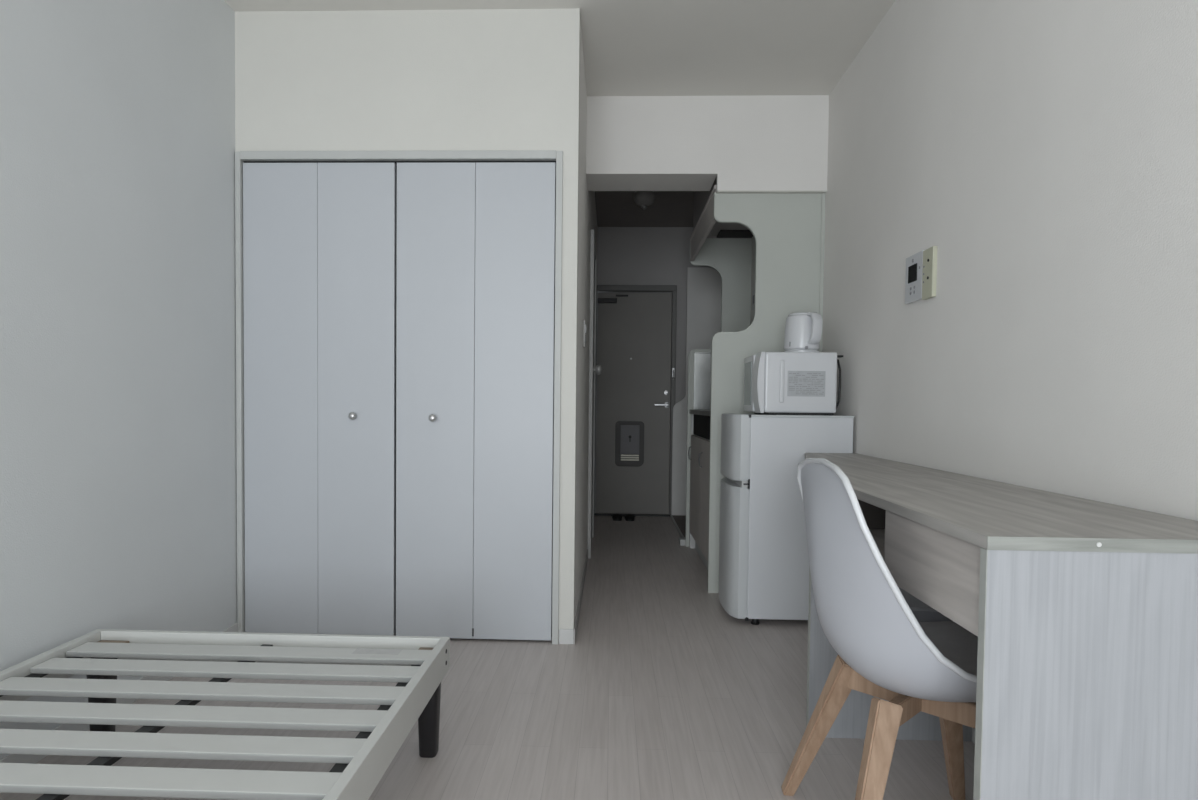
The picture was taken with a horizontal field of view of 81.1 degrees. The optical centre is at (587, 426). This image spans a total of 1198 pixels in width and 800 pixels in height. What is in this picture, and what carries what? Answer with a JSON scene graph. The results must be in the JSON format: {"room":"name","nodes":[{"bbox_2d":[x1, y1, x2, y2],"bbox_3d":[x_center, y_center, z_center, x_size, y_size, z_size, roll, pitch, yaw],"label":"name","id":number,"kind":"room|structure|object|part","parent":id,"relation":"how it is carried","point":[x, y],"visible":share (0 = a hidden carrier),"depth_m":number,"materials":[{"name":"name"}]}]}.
{"room":"studio apartment","nodes":[
{"label":"studio apartment","id":0,"kind":"room"},
{"bbox_2d":[0,0,236,758],"bbox_3d":[-1.440,-0.305,0.542,0.100,2.335,5.600,1,2,2],"label":"wall","id":1,"kind":"structure","parent":0,"point":[118,448],"depth_m":1.98,"materials":[{"name":"paint"}]},
{"bbox_2d":[0,623,237,763],"bbox_3d":[-1.411,0.845,0.221,0.007,0.057,4.889,1,2,2],"label":"baseboard","id":2,"kind":"structure","parent":1,"relation":"attached to","point":[11,758],"depth_m":1.83,"materials":[{"name":"plastic"}]},
{"bbox_2d":[235,8,580,643],"bbox_3d":[-0.667,-0.372,2.940,1.278,2.335,0.671,1,2,2],"label":"wall","id":3,"kind":"structure","parent":0,"point":[470,79],"depth_m":2.58,"materials":[{"name":"white paint"}]},
{"bbox_2d":[243,163,395,634],"bbox_3d":[-1.008,-0.098,2.624,0.572,1.767,0.049,1,2,2],"label":"door","id":4,"kind":"structure","parent":3,"relation":"in","point":[319,239],"depth_m":2.63,"materials":[{"name":"white wood"}]},
{"bbox_3d":[-1.153,-0.100,2.642,0.281,1.767,0.022,1,2,2],"label":"panel","id":5,"kind":"part","parent":4,"relation":"part of","materials":[{"name":"white wood"}]},
{"bbox_3d":[-0.875,-0.040,2.610,0.029,0.029,0.027,1,2,2],"label":"knob","id":6,"kind":"part","parent":4,"relation":"part of","materials":[{"name":"silver metal"}]},
{"bbox_3d":[-0.867,-0.096,2.632,0.289,1.767,0.022,1,2,2],"label":"panel","id":7,"kind":"part","parent":4,"relation":"part of","materials":[{"name":"white wood"}]},
{"bbox_2d":[235,150,562,644],"bbox_3d":[-0.706,-0.106,2.638,1.218,1.822,0.072,1,2,2],"label":"door frame","id":8,"kind":"structure","parent":3,"relation":"attached to","point":[435,155],"depth_m":2.59,"materials":[{"name":"white wood"}]},
{"bbox_2d":[396,162,555,639],"bbox_3d":[-0.420,-0.088,2.603,0.589,1.773,0.049,1,2,2],"label":"door","id":9,"kind":"structure","parent":3,"relation":"in","point":[475,294],"depth_m":2.61,"materials":[{"name":"white wood"}]},
{"bbox_3d":[-0.574,-0.033,2.600,0.029,0.029,0.027,1,2,2],"label":"knob","id":10,"kind":"part","parent":9,"relation":"part of","materials":[{"name":"silver metal"}]},
{"bbox_3d":[-0.568,-0.090,2.622,0.293,1.773,0.022,1,2,2],"label":"panel","id":11,"kind":"part","parent":9,"relation":"part of","materials":[{"name":"white wood"}]},
{"bbox_3d":[-0.273,-0.086,2.612,0.295,1.773,0.022,1,2,2],"label":"panel","id":12,"kind":"part","parent":9,"relation":"part of","materials":[{"name":"white wood"}]},
{"bbox_2d":[559,629,572,643],"bbox_3d":[-0.079,0.784,2.615,0.054,0.057,0.007,1,2,2],"label":"baseboard","id":13,"kind":"structure","parent":3,"relation":"attached to","point":[565,635],"depth_m":2.61,"materials":[{"name":"plastic"}]},
{"bbox_2d":[0,513,974,799],"bbox_3d":[-0.148,0.869,1.784,2.800,0.098,8.300,1,2,2],"label":"floor","id":14,"kind":"structure","parent":0,"point":[660,692],"depth_m":2.03,"materials":[{"name":"grey wood"}]},
{"bbox_2d":[0,629,449,799],"bbox_3d":[-0.866,0.716,0.884,0.948,0.285,1.940,1,2,2],"label":"frame","id":15,"kind":"object","parent":14,"relation":"on","point":[419,664],"visible":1,"depth_m":1.42,"materials":[{"name":"white paint"}]},
{"bbox_3d":[-1.328,0.610,0.888,0.022,0.082,1.922,1,2,2],"label":"rail","id":16,"kind":"part","parent":15,"relation":"part of","materials":[{"name":"white paint"}]},
{"bbox_3d":[-1.256,0.705,1.813,0.058,0.240,0.058,1,2,2],"label":"leg","id":17,"kind":"part","parent":15,"relation":"part of","materials":[{"name":"black paint"}]},
{"bbox_3d":[-0.832,0.585,1.841,0.946,0.082,0.018,1,2,2],"label":"rail","id":18,"kind":"part","parent":15,"relation":"part of","materials":[{"name":"white paint"}]},
{"bbox_3d":[-0.405,0.620,0.855,0.022,0.082,1.922,1,2,2],"label":"rail","id":19,"kind":"part","parent":15,"relation":"part of","materials":[{"name":"white paint"}]},
{"bbox_3d":[-0.403,0.715,1.783,0.058,0.240,0.058,1,2,2],"label":"leg","id":20,"kind":"part","parent":15,"relation":"part of","materials":[{"name":"black paint"}]},
{"bbox_2d":[612,514,622,520],"bbox_3d":[0.237,0.710,5.526,0.099,0.030,0.232,1,2,2],"label":"shoe","id":21,"kind":"object","parent":14,"relation":"on","point":[617,517],"visible":1,"depth_m":5.45,"materials":[{"name":"black leather"}]},
{"bbox_2d":[624,514,634,520],"bbox_3d":[0.335,0.711,5.522,0.099,0.030,0.232,1,2,2],"label":"shoe","id":22,"kind":"object","parent":14,"relation":"on","point":[629,517],"visible":1,"depth_m":5.45,"materials":[{"name":"black leather"}]},
{"bbox_2d":[688,409,709,569],"bbox_3d":[0.802,0.345,3.893,0.382,0.872,1.064,1,2,2],"label":"kitchen cabinet","id":23,"kind":"object","parent":14,"relation":"on","point":[699,457],"depth_m":3.94,"materials":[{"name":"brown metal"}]},
{"bbox_3d":[0.648,0.365,4.162,0.016,0.612,0.522,1,2,2],"label":"cabinet door","id":24,"kind":"part","parent":23,"relation":"part of","materials":[{"name":"grey wood"}]},
{"bbox_2d":[689,409,709,415],"bbox_3d":[0.811,-0.077,3.879,0.374,0.027,1.064,1,2,2],"label":"countertop","id":25,"kind":"structure","parent":23,"relation":"on","point":[698,412],"depth_m":3.85,"materials":[{"name":"silver metal"}]},
{"bbox_2d":[693,352,710,409],"bbox_3d":[0.835,-0.286,4.383,0.333,0.360,0.034,1,2,2],"label":"guard","id":26,"kind":"object","parent":23,"relation":"on","point":[702,360],"visible":0.46,"depth_m":4.39,"materials":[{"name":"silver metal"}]},
{"bbox_3d":[0.629,0.381,3.641,0.016,0.612,0.515,1,2,2],"label":"cabinet door","id":27,"kind":"part","parent":23,"relation":"part of","materials":[{"name":"grey wood"}]},
{"bbox_2d":[719,413,853,624],"bbox_3d":[0.831,0.378,3.024,0.489,0.862,0.383,1,2,2],"label":"refrigerator","id":28,"kind":"object","parent":14,"relation":"on","point":[764,557],"visible":0.84,"depth_m":2.84,"materials":[{"name":"metal"}]},
{"bbox_3d":[0.621,0.509,3.037,0.071,0.538,0.380,1,2,2],"label":"fridge door","id":29,"kind":"part","parent":28,"relation":"part of","materials":[{"name":"plastic"}]},
{"bbox_3d":[0.625,0.080,3.024,0.071,0.270,0.380,1,2,2],"label":"freezer door","id":30,"kind":"part","parent":28,"relation":"part of","materials":[{"name":"plastic"}]},
{"bbox_2d":[744,352,842,414],"bbox_3d":[0.875,-0.181,3.013,0.350,0.258,0.337,1,2,2],"label":"microwave","id":31,"kind":"object","parent":28,"relation":"on","point":[775,383],"visible":1,"depth_m":2.85,"materials":[{"name":"white plastic"}]},
{"bbox_3d":[0.707,-0.190,3.083,0.003,0.188,0.150,1,2,2],"label":"door glass","id":32,"kind":"part","parent":31,"relation":"part of","materials":[{"name":"glass"}]},
{"bbox_3d":[0.720,-0.188,3.080,0.024,0.242,0.210,1,2,2],"label":"door","id":33,"kind":"part","parent":31,"relation":"part of","materials":[{"name":"white plastic"}]},
{"bbox_3d":[0.712,-0.183,2.916,0.028,0.250,0.114,1,2,2],"label":"control panel","id":34,"kind":"part","parent":31,"relation":"part of","materials":[{"name":"white plastic"}]},
{"bbox_3d":[0.894,-0.057,3.020,0.239,0.008,0.306,1,2,2],"label":"plate","id":35,"kind":"part","parent":31,"relation":"part of","materials":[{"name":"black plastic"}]},
{"bbox_2d":[784,312,822,351],"bbox_3d":[0.915,-0.397,2.973,0.148,0.176,0.181,1,2,2],"label":"electric kettle","id":36,"kind":"object","parent":31,"relation":"on","point":[803,330],"visible":0.88,"depth_m":2.92,"materials":[{"name":"white plastic"}]},
{"bbox_3d":[0.916,-0.479,2.986,0.116,0.014,0.116,1,2,2],"label":"lid","id":37,"kind":"part","parent":36,"relation":"part of","materials":[{"name":"white plastic"}]},
{"bbox_3d":[0.943,-0.410,2.914,0.048,0.136,0.060,0,2,-20],"label":"handle","id":38,"kind":"part","parent":36,"relation":"part of","materials":[{"name":"white plastic"}]},
{"bbox_3d":[1.027,-0.174,2.908,0.021,0.222,0.072,0,2,-24],"label":"power cord","id":39,"kind":"part","parent":31,"relation":"part of","materials":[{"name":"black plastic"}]},
{"bbox_2d":[781,458,977,799],"bbox_3d":[0.685,0.461,1.402,0.478,0.794,0.460,1,2,2],"label":"shell chair","id":40,"kind":"object","parent":14,"relation":"on","point":[914,659],"visible":0.73,"depth_m":1.30,"materials":[{"name":"plastic"}]},
{"bbox_3d":[0.515,0.673,1.558,0.183,0.358,0.056,2,2,41],"label":"leg","id":41,"kind":"part","parent":40,"relation":"part of","materials":[{"name":"brown wood"}]},
{"bbox_3d":[0.505,0.682,1.271,0.183,0.358,0.056,-1,2,-37],"label":"leg","id":42,"kind":"part","parent":40,"relation":"part of","materials":[{"name":"brown wood"}]},
{"bbox_3d":[0.664,0.543,1.405,0.287,0.045,0.022,-1,2,-43],"label":"cross rail","id":43,"kind":"part","parent":40,"relation":"part of","materials":[{"name":"brown wood"}]},
{"bbox_3d":[0.664,0.543,1.405,0.215,0.045,0.217,1,2,2],"label":"cross rail","id":44,"kind":"part","parent":40,"relation":"part of","materials":[{"name":"brown wood"}]},
{"bbox_2d":[919,621,977,674],"bbox_3d":[0.719,0.460,1.401,0.350,0.058,0.384,1,2,2],"label":"seat cushion","id":45,"kind":"object","parent":40,"relation":"on","point":[956,643],"depth_m":1.46,"materials":[{"name":"white plastic"}]},
{"bbox_3d":[0.810,0.677,1.548,0.169,0.357,0.057,-1,2,-43],"label":"leg","id":46,"kind":"part","parent":40,"relation":"part of","materials":[{"name":"brown wood"}]},
{"bbox_2d":[805,453,1197,799],"bbox_3d":[0.821,0.488,1.915,0.437,0.712,1.817,1,2,2],"label":"desk","id":47,"kind":"object","parent":14,"relation":"on","point":[1082,613],"visible":0.83,"depth_m":1.01,"materials":[{"name":"grey wood"}]},
{"bbox_3d":[0.821,0.498,1.889,0.436,0.692,0.018,1,2,2],"label":"panel","id":48,"kind":"part","parent":47,"relation":"part of","materials":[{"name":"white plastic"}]},
{"bbox_3d":[0.783,0.243,1.209,0.389,0.136,0.372,1,2,2],"label":"drawer","id":49,"kind":"part","parent":47,"relation":"part of","materials":[{"name":"grey wood"}]},
{"bbox_3d":[0.790,0.525,1.018,0.436,0.692,0.018,1,2,2],"label":"panel","id":50,"kind":"part","parent":47,"relation":"part of","materials":[{"name":"grey wood"}]},
{"bbox_2d":[224,0,894,226],"bbox_3d":[-0.123,-1.544,1.708,2.800,0.104,8.300,1,2,2],"label":"ceiling","id":51,"kind":"structure","parent":0,"point":[631,47],"depth_m":2.79,"materials":[{"name":"paint"}]},
{"bbox_2d":[633,191,655,209],"bbox_3d":[0.381,-1.514,4.665,0.150,0.130,0.150,1,2,2],"label":"ceiling lamp","id":52,"kind":"object","parent":51,"relation":"attached to","point":[644,199],"visible":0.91,"depth_m":4.62,"materials":[{"name":"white glass"}]},
{"bbox_2d":[575,30,596,617],"bbox_3d":[-0.014,-0.404,4.177,0.060,2.335,3.031,1,2,2],"label":"wall","id":53,"kind":"structure","parent":0,"point":[587,205],"depth_m":3.13,"materials":[{"name":"paint"}]},
{"bbox_2d":[573,549,587,643],"bbox_3d":[-0.023,0.762,3.339,0.006,0.057,1.458,1,2,2],"label":"baseboard","id":54,"kind":"structure","parent":53,"relation":"attached to","point":[586,560],"depth_m":3.06,"materials":[{"name":"wood"}]},
{"bbox_2d":[583,320,585,347],"bbox_3d":[-0.011,-0.427,3.231,0.011,0.120,0.070,1,2,2],"label":"light switch","id":55,"kind":"object","parent":53,"relation":"attached to","point":[584,331],"visible":1,"depth_m":3.20,"materials":[{"name":"white plastic"}]},
{"bbox_2d":[587,230,601,557],"bbox_3d":[0.057,-0.193,4.397,0.070,1.900,0.700,1,2,2],"label":"door","id":56,"kind":"structure","parent":53,"relation":"in","point":[594,369],"depth_m":4.07,"materials":[{"name":"plastic"}]},
{"bbox_3d":[0.032,-0.193,4.398,0.020,1.900,0.700,1,2,2],"label":"frame","id":57,"kind":"part","parent":56,"relation":"part of","materials":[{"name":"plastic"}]},
{"bbox_3d":[0.057,-0.341,4.172,0.058,0.062,0.062,1,2,2],"label":"knob","id":58,"kind":"part","parent":56,"relation":"part of","materials":[{"name":"silver metal"}]},
{"bbox_2d":[595,227,708,504],"bbox_3d":[0.601,-0.446,5.721,1.179,2.335,0.100,1,2,2],"label":"wall","id":59,"kind":"structure","parent":0,"point":[625,255],"depth_m":5.65,"materials":[{"name":"paint"}]},
{"bbox_2d":[594,285,676,516],"bbox_3d":[0.388,-0.209,5.662,0.644,1.860,0.109,1,2,2],"label":"door","id":60,"kind":"structure","parent":59,"relation":"in","point":[636,355],"depth_m":5.66,"materials":[{"name":"metal"}]},
{"bbox_3d":[0.601,-0.176,5.631,0.134,0.048,0.058,1,2,2],"label":"handle","id":61,"kind":"part","parent":60,"relation":"part of","materials":[{"name":"silver metal"}]},
{"bbox_3d":[0.690,-0.424,5.614,0.022,0.101,0.049,1,2,2],"label":"chain","id":62,"kind":"part","parent":60,"relation":"part of","materials":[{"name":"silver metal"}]},
{"bbox_2d":[671,267,721,514],"bbox_3d":[0.873,-0.266,5.580,0.375,1.990,0.025,1,2,2],"label":"wall","id":63,"kind":"structure","parent":0,"point":[704,284],"depth_m":5.55,"materials":[{"name":"white paint"}]},
{"bbox_2d":[586,95,828,191],"bbox_3d":[0.559,-1.324,3.390,1.119,0.435,0.265,1,2,2],"label":"wall","id":64,"kind":"structure","parent":0,"point":[769,142],"depth_m":3.26,"materials":[{"name":"paint"}]},
{"bbox_2d":[685,238,751,546],"bbox_3d":[0.827,-0.208,4.422,0.384,1.945,0.025,1,2,2],"label":"wall","id":65,"kind":"structure","parent":0,"point":[731,258],"depth_m":4.39,"materials":[{"name":"white paint"}]},
{"bbox_2d":[670,515,684,545],"bbox_3d":[0.636,0.724,5.040,0.046,0.040,1.129,1,2,2],"label":"trim","id":66,"kind":"structure","parent":65,"relation":"attached to","point":[681,538],"depth_m":4.75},
{"bbox_2d":[689,532,694,547],"bbox_3d":[0.684,0.689,4.419,0.075,0.150,0.043,1,2,2],"label":"trim","id":67,"kind":"structure","parent":65,"relation":"attached to","point":[691,539],"depth_m":4.40,"materials":[{"name":"white plastic"}]},
{"bbox_2d":[750,236,754,323],"bbox_3d":[1.085,-0.402,4.490,0.123,2.335,2.328,1,2,2],"label":"wall","id":68,"kind":"structure","parent":0,"point":[753,239],"depth_m":4.33,"materials":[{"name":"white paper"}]},
{"bbox_2d":[690,176,752,260],"bbox_3d":[0.818,-1.286,3.868,0.387,0.534,1.116,1,2,2],"label":"upper cabinet","id":69,"kind":"object","parent":68,"relation":"attached to","point":[705,226],"visible":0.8,"depth_m":4.11,"materials":[{"name":"grey wood"}]},
{"bbox_2d":[752,289,754,310],"bbox_3d":[1.014,-0.773,4.250,0.011,0.120,0.120,1,2,2],"label":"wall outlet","id":70,"kind":"object","parent":68,"relation":"attached to","point":[753,291],"visible":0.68,"depth_m":4.26,"materials":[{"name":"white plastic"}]},
{"bbox_2d":[708,193,821,592],"bbox_3d":[0.846,-0.151,3.328,0.514,1.900,0.027,1,2,2],"label":"wall","id":71,"kind":"structure","parent":0,"point":[785,229],"depth_m":3.30,"materials":[{"name":"white paint"}]},
{"bbox_2d":[716,190,826,193],"bbox_3d":[0.859,-1.096,3.268,0.506,0.006,0.033,1,2,2],"label":"trim","id":72,"kind":"structure","parent":71,"relation":"attached to","point":[718,191],"depth_m":3.26,"materials":[{"name":"white paper"}]},
{"bbox_2d":[819,193,824,351],"bbox_3d":[1.095,-0.147,3.303,0.016,1.900,0.006,1,2,2],"label":"trim","id":73,"kind":"structure","parent":71,"relation":"attached to","point":[823,194],"depth_m":3.28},
{"bbox_2d":[822,0,1197,520],"bbox_3d":[1.099,-0.315,1.703,0.100,2.335,8.100,1,2,2],"label":"wall","id":74,"kind":"structure","parent":0,"point":[1046,151],"depth_m":1.68,"materials":[{"name":"paint"}]},
{"bbox_2d":[905,246,936,303],"bbox_3d":[1.062,-0.479,2.235,0.016,0.158,0.202,1,2,2],"label":"control panel","id":75,"kind":"object","parent":74,"relation":"attached to","point":[921,267],"visible":1,"depth_m":2.21,"materials":[{"name":"white plastic"}]},
{"bbox_2d":[972,728,974,743],"bbox_3d":[0.990,0.861,0.510,0.007,0.057,5.635,1,2,2],"label":"baseboard","id":76,"kind":"structure","parent":74,"relation":"attached to","point":[973,729],"depth_m":1.88,"materials":[{"name":"plastic"}]}
]}

